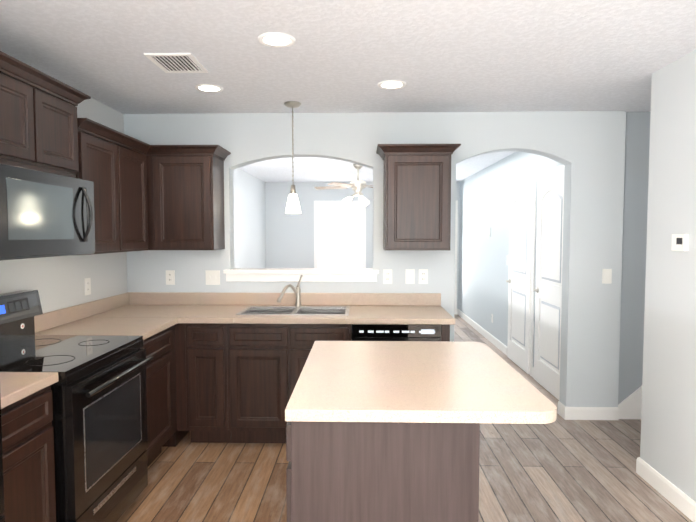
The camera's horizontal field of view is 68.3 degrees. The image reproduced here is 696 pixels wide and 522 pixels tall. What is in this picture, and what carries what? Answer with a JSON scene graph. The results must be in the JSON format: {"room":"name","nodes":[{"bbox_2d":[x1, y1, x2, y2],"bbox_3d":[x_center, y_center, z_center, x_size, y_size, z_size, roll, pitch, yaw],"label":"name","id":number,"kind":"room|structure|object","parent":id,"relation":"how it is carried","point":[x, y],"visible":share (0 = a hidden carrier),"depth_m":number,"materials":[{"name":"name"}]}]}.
{"room":"kitchen","nodes":[
{"label":"kitchen","id":0,"kind":"room"},
{"bbox_2d":[0,98,126,312],"bbox_3d":[-1.938,0.227,0.725,0.120,2.440,7.140,0,3,1],"label":"wall","id":1,"kind":"structure","parent":0,"point":[57,282],"depth_m":3.40,"materials":[{"name":"white paint"}]},
{"bbox_2d":[0,51,90,173],"bbox_3d":[-1.648,-0.686,2.472,0.360,0.442,0.896,0,3,1],"label":"upper cabinet","id":2,"kind":"object","parent":1,"relation":"attached to","point":[38,119],"visible":0.98,"depth_m":2.48,"materials":[{"name":"brown wood"}]},
{"bbox_2d":[0,158,94,260],"bbox_3d":[-1.602,-0.243,2.493,0.453,0.444,0.778,0,3,1],"label":"over-the-range microwave","id":3,"kind":"object","parent":2,"relation":"attached to","point":[46,212],"visible":1,"depth_m":2.42,"materials":[{"name":"stainless steel"},{"name":"black glass"}]},
{"bbox_2d":[84,278,90,294],"bbox_3d":[-1.800,0.176,3.547,0.008,0.116,0.072,0,3,1],"label":"electrical outlet","id":4,"kind":"object","parent":1,"relation":"attached to","point":[87,284],"visible":1,"depth_m":3.54,"materials":[{"name":"white plastic"}]},
{"bbox_2d":[76,118,159,254],"bbox_3d":[-1.607,-0.447,3.495,0.390,0.767,1.235,0,3,1],"label":"upper cabinet","id":5,"kind":"object","parent":1,"relation":"attached to","point":[121,167],"depth_m":3.33,"materials":[{"name":"brown wood"}]},
{"bbox_2d":[233,168,265,267],"bbox_3d":[-1.716,-0.097,6.913,0.240,2.440,5.260,0,3,1],"label":"wall","id":6,"kind":"structure","parent":0,"point":[249,223],"depth_m":8.13,"materials":[{"name":"white paint"}]},
{"bbox_2d":[0,0,695,181],"bbox_3d":[0.441,-1.178,3.273,5.100,0.100,12.900,0,3,1],"label":"ceiling","id":7,"kind":"structure","parent":0,"point":[342,56],"depth_m":2.71,"materials":[{"name":"white paint"}]},
{"bbox_2d":[144,53,207,72],"bbox_3d":[-0.950,-1.101,2.863,0.250,0.010,0.310,0,3,1],"label":"ceiling vent","id":8,"kind":"object","parent":7,"relation":"in","point":[177,62],"visible":0.98,"depth_m":2.85,"materials":[{"name":"white metal"}]},
{"bbox_2d":[195,84,223,92],"bbox_3d":[-0.908,-1.127,3.352,0.184,0.008,0.184,0,3,1],"label":"recessed light","id":9,"kind":"object","parent":7,"relation":"in","point":[209,88],"visible":1,"depth_m":3.35,"materials":[{"name":"white"}]},
{"bbox_2d":[258,32,295,47],"bbox_3d":[-0.349,-1.084,2.518,0.184,0.008,0.184,0,3,1],"label":"recessed light","id":10,"kind":"object","parent":7,"relation":"in","point":[276,39],"visible":0.94,"depth_m":2.51,"materials":[{"name":"white"}]},
{"bbox_2d":[284,101,300,212],"bbox_3d":[-0.405,-0.753,3.769,0.124,0.800,0.124,0,3,1],"label":"pendant light","id":11,"kind":"object","parent":7,"relation":"hanging from","point":[293,206],"visible":1,"depth_m":3.75,"materials":[{"name":"white glass"}]},
{"bbox_2d":[314,164,372,205],"bbox_3d":[0.135,-1.045,7.088,1.222,0.564,1.176,0,3,1],"label":"ceiling fan","id":12,"kind":"object","parent":7,"relation":"hanging from","point":[357,186],"visible":0.98,"depth_m":6.99,"materials":[{"name":"silver metal"}]},
{"bbox_2d":[378,80,405,89],"bbox_3d":[0.281,-1.123,3.271,0.184,0.008,0.184,0,3,1],"label":"recessed light","id":13,"kind":"object","parent":7,"relation":"in","point":[392,84],"visible":0.96,"depth_m":3.26,"materials":[{"name":"white"}]},
{"bbox_2d":[265,182,459,308],"bbox_3d":[0.329,-0.235,9.546,4.190,2.440,0.120,0,3,1],"label":"wall","id":14,"kind":"structure","parent":0,"point":[289,240],"depth_m":9.49,"materials":[{"name":"white paint"}]},
{"bbox_2d":[314,201,365,267],"bbox_3d":[-0.149,-0.463,9.461,1.000,1.295,0.050,0,3,1],"label":"window blinds","id":15,"kind":"object","parent":14,"relation":"attached to","point":[341,245],"visible":0.9,"depth_m":9.46,"materials":[{"name":"white"}]},
{"bbox_2d":[454,200,457,313],"bbox_3d":[1.546,-0.060,9.453,0.930,2.100,0.020,0,3,1],"label":"door frame","id":16,"kind":"structure","parent":14,"relation":"attached to","point":[456,240],"depth_m":9.43,"materials":[{"name":"white wood"}]},
{"bbox_2d":[123,111,650,406],"bbox_3d":[0.522,0.047,4.162,4.620,2.440,0.150,0,3,1],"label":"wall","id":17,"kind":"structure","parent":0,"point":[586,149],"depth_m":4.06,"materials":[{"name":"white paint"}]},
{"bbox_2d":[166,270,174,284],"bbox_3d":[-1.435,0.134,4.138,0.072,0.116,0.008,0,3,1],"label":"electrical outlet","id":18,"kind":"object","parent":17,"relation":"attached to","point":[170,277],"visible":1,"depth_m":4.14,"materials":[{"name":"white plastic"}]},
{"bbox_2d":[156,145,230,249],"bbox_3d":[-1.168,-0.469,3.921,0.465,0.767,0.360,0,3,1],"label":"upper cabinet","id":19,"kind":"object","parent":17,"relation":"attached to","point":[157,197],"depth_m":3.79,"materials":[{"name":"brown wood"}]},
{"bbox_2d":[205,270,219,284],"bbox_3d":[-1.089,0.134,4.125,0.116,0.116,0.015,0,3,1],"label":"light switch","id":20,"kind":"object","parent":17,"relation":"attached to","point":[212,277],"visible":1,"depth_m":4.13,"materials":[{"name":"white plastic"}]},
{"bbox_2d":[223,268,378,281],"bbox_3d":[-0.372,0.114,4.184,1.240,0.095,0.220,0,3,1],"label":"sill","id":21,"kind":"structure","parent":17,"relation":"on","point":[295,274],"depth_m":4.09,"materials":[{"name":"white"}]},
{"bbox_2d":[383,269,391,283],"bbox_3d":[0.317,0.125,4.092,0.072,0.116,0.008,0,3,1],"label":"electrical outlet","id":22,"kind":"object","parent":17,"relation":"attached to","point":[387,276],"visible":1,"depth_m":4.09,"materials":[{"name":"white plastic"}]},
{"bbox_2d":[406,269,414,283],"bbox_3d":[0.495,0.124,4.083,0.072,0.116,0.015,0,3,1],"label":"light switch","id":23,"kind":"object","parent":17,"relation":"attached to","point":[410,276],"visible":1,"depth_m":4.08,"materials":[{"name":"white plastic"}]},
{"bbox_2d":[376,144,460,249],"bbox_3d":[0.516,-0.467,3.877,0.596,0.767,0.360,0,3,1],"label":"upper cabinet","id":24,"kind":"object","parent":17,"relation":"attached to","point":[416,196],"visible":1,"depth_m":3.74,"materials":[{"name":"brown wood"}]},
{"bbox_2d":[419,269,427,283],"bbox_3d":[0.600,0.124,4.084,0.072,0.116,0.008,0,3,1],"label":"electrical outlet","id":25,"kind":"object","parent":17,"relation":"attached to","point":[423,276],"visible":1,"depth_m":4.08,"materials":[{"name":"white plastic"}]},
{"bbox_2d":[561,404,618,419],"bbox_3d":[1.948,1.220,4.114,0.424,0.102,0.034,0,3,1],"label":"baseboard","id":26,"kind":"structure","parent":17,"relation":"attached to","point":[568,413],"depth_m":4.10,"materials":[{"name":"white wood"}]},
{"bbox_2d":[602,269,611,283],"bbox_3d":[2.044,0.120,4.046,0.072,0.116,0.008,0,3,1],"label":"light switch","id":27,"kind":"object","parent":17,"relation":"attached to","point":[606,276],"visible":1,"depth_m":4.04,"materials":[{"name":"white plastic"}]},
{"bbox_2d":[618,386,641,418],"bbox_3d":[2.435,0.985,4.107,0.550,0.573,0.016,0,3,1],"label":"trim","id":28,"kind":"structure","parent":17,"relation":"attached to","point":[629,406],"depth_m":4.11,"materials":[{"name":"white wood"}]},
{"bbox_2d":[117,314,692,521],"bbox_3d":[0.441,1.359,3.406,5.100,0.100,12.900,0,3,1],"label":"floor","id":29,"kind":"structure","parent":0,"point":[560,469],"depth_m":3.12,"materials":[{"name":"brown wood"}]},
{"bbox_2d":[0,398,4,521],"bbox_3d":[-1.435,0.551,1.145,0.826,1.750,0.872,0,3,1],"label":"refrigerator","id":30,"kind":"object","parent":29,"relation":"on","point":[2,510],"visible":1,"depth_m":1.56,"materials":[{"name":"black"}]},
{"bbox_2d":[0,385,55,521],"bbox_3d":[-1.531,0.949,1.920,0.626,0.874,0.471,0,3,1],"label":"base cabinet","id":31,"kind":"object","parent":29,"relation":"on","point":[28,458],"visible":0.85,"depth_m":1.97,"materials":[{"name":"brown wood"}]},
{"bbox_2d":[0,372,57,408],"bbox_3d":[-1.525,0.441,1.894,0.644,0.140,0.472,0,3,1],"label":"countertop","id":32,"kind":"structure","parent":31,"relation":"on","point":[14,386],"depth_m":1.98,"materials":[{"name":"laminate"}]},
{"bbox_2d":[0,290,152,521],"bbox_3d":[-1.456,0.768,2.531,0.743,1.172,0.756,0,3,1],"label":"range","id":33,"kind":"object","parent":29,"relation":"on","point":[99,399],"visible":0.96,"depth_m":2.46,"materials":[{"name":"black metal"}]},
{"bbox_2d":[141,327,173,466],"bbox_3d":[-1.497,0.881,3.203,0.626,0.874,0.557,0,3,1],"label":"base cabinet","id":34,"kind":"object","parent":29,"relation":"on","point":[159,386],"visible":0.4,"depth_m":3.25,"materials":[{"name":"brown wood"}]},
{"bbox_2d":[162,323,188,446],"bbox_3d":[-1.456,0.849,3.828,0.676,0.874,0.696,0,3,1],"label":"base cabinet","id":35,"kind":"object","parent":29,"relation":"on","point":[178,351],"visible":0.14,"depth_m":3.56,"materials":[{"name":"brown wood"}]},
{"bbox_2d":[34,300,179,339],"bbox_3d":[-1.483,0.373,3.191,0.659,0.140,0.588,0,3,1],"label":"countertop","id":36,"kind":"structure","parent":35,"relation":"on","point":[145,315],"depth_m":3.35,"materials":[{"name":"laminate"}]},
{"bbox_2d":[115,292,199,295],"bbox_3d":[-1.467,0.339,3.843,0.660,0.140,0.360,0,3,1],"label":"countertop","id":37,"kind":"structure","parent":35,"relation":"on","point":[128,293],"depth_m":4.13,"materials":[{"name":"laminate"}]},
{"bbox_2d":[185,323,230,442],"bbox_3d":[-0.972,0.848,3.850,0.289,0.874,0.626,0,3,1],"label":"base cabinet","id":38,"kind":"object","parent":29,"relation":"on","point":[206,384],"visible":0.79,"depth_m":3.54,"materials":[{"name":"brown wood"}]},
{"bbox_2d":[227,323,351,442],"bbox_3d":[-0.398,0.848,3.835,0.859,0.874,0.626,0,3,1],"label":"base cabinet","id":39,"kind":"object","parent":29,"relation":"on","point":[266,363],"visible":0.65,"depth_m":3.53,"materials":[{"name":"brown wood"}]},
{"bbox_2d":[99,292,454,324],"bbox_3d":[-0.533,0.342,3.794,2.530,0.140,0.669,0,3,1],"label":"countertop","id":40,"kind":"structure","parent":39,"relation":"on","point":[209,307],"depth_m":3.99,"materials":[{"name":"laminate"}]},
{"bbox_2d":[277,275,302,305],"bbox_3d":[-0.452,0.237,3.990,0.183,0.247,0.203,0,3,1],"label":"faucet","id":41,"kind":"object","parent":40,"relation":"on","point":[297,290],"visible":0.98,"depth_m":4.04,"materials":[{"name":"silver metal"}]},
{"bbox_2d":[236,306,349,315],"bbox_3d":[-0.387,0.458,3.817,0.796,0.187,0.436,0,3,1],"label":"sink","id":42,"kind":"object","parent":40,"relation":"in","point":[304,310],"visible":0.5,"depth_m":3.98,"materials":[{"name":"silver metal"}]},
{"bbox_2d":[352,324,440,340],"bbox_3d":[0.339,0.850,3.817,0.609,0.872,0.625,0,3,1],"label":"dishwasher","id":43,"kind":"object","parent":29,"relation":"on","point":[393,332],"visible":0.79,"depth_m":3.49,"materials":[{"name":"black"}]},
{"bbox_2d":[285,341,556,521],"bbox_3d":[0.255,0.912,2.220,0.902,0.915,1.080,0,3,1],"label":"kitchen island","id":44,"kind":"object","parent":29,"relation":"on","point":[382,431],"visible":1,"depth_m":1.70,"materials":[{"name":"brown wood"}]},
{"bbox_2d":[441,325,449,340],"bbox_3d":[0.674,0.849,3.817,0.057,0.874,0.606,0,3,1],"label":"cabinet end panel","id":45,"kind":"object","parent":29,"relation":"on","point":[445,332],"depth_m":3.50,"materials":[{"name":"brown wood"}]},
{"bbox_2d":[458,152,562,366],"bbox_3d":[2.163,-0.092,6.811,0.380,2.440,5.260,0,3,1],"label":"wall","id":46,"kind":"structure","parent":0,"point":[484,199],"depth_m":7.18,"materials":[{"name":"white paint"}]},
{"bbox_2d":[457,309,506,354],"bbox_3d":[1.985,1.022,7.892,0.028,0.102,3.228,0,3,1],"label":"baseboard","id":47,"kind":"structure","parent":46,"relation":"attached to","point":[482,331],"depth_m":7.41,"materials":[{"name":"white wood"}]},
{"bbox_2d":[506,181,532,373],"bbox_3d":[1.897,0.162,5.735,0.090,2.023,0.760,0,3,1],"label":"hall door","id":48,"kind":"structure","parent":46,"relation":"in","point":[520,268],"depth_m":5.68,"materials":[{"name":"white paint"}]},
{"bbox_2d":[510,174,536,376],"bbox_3d":[1.933,0.137,5.732,0.018,2.097,0.874,0,3,1],"label":"door frame","id":49,"kind":"structure","parent":46,"relation":"attached to","point":[533,178],"depth_m":5.32,"materials":[{"name":"white wood"}]},
{"bbox_2d":[533,171,563,399],"bbox_3d":[1.872,0.211,4.786,0.090,2.023,0.760,0,3,1],"label":"hall door","id":50,"kind":"structure","parent":46,"relation":"in","point":[549,255],"depth_m":4.80,"materials":[{"name":"white paint"}]},
{"bbox_2d":[534,165,564,341],"bbox_3d":[1.908,0.186,4.784,0.018,2.097,0.874,0,3,1],"label":"door frame","id":51,"kind":"structure","parent":46,"relation":"attached to","point":[551,171],"depth_m":4.79,"materials":[{"name":"white wood"}]},
{"bbox_2d":[640,50,695,501],"bbox_3d":[1.786,0.261,0.091,0.110,2.440,6.066,0,3,1],"label":"wall","id":52,"kind":"structure","parent":0,"point":[668,434],"depth_m":2.86,"materials":[{"name":"grey paint"}]},
{"bbox_2d":[636,457,695,521],"bbox_3d":[1.724,1.427,0.161,0.014,0.102,6.080,0,3,1],"label":"baseboard","id":53,"kind":"structure","parent":52,"relation":"attached to","point":[679,499],"depth_m":2.87,"materials":[{"name":"white wood"}]},
{"bbox_2d":[671,234,688,250],"bbox_3d":[1.788,-0.100,2.764,0.025,0.090,0.110,0,3,1],"label":"thermostat","id":54,"kind":"object","parent":52,"relation":"attached to","point":[680,242],"visible":0.98,"depth_m":2.74,"materials":[{"name":"white plastic"}]}
]}

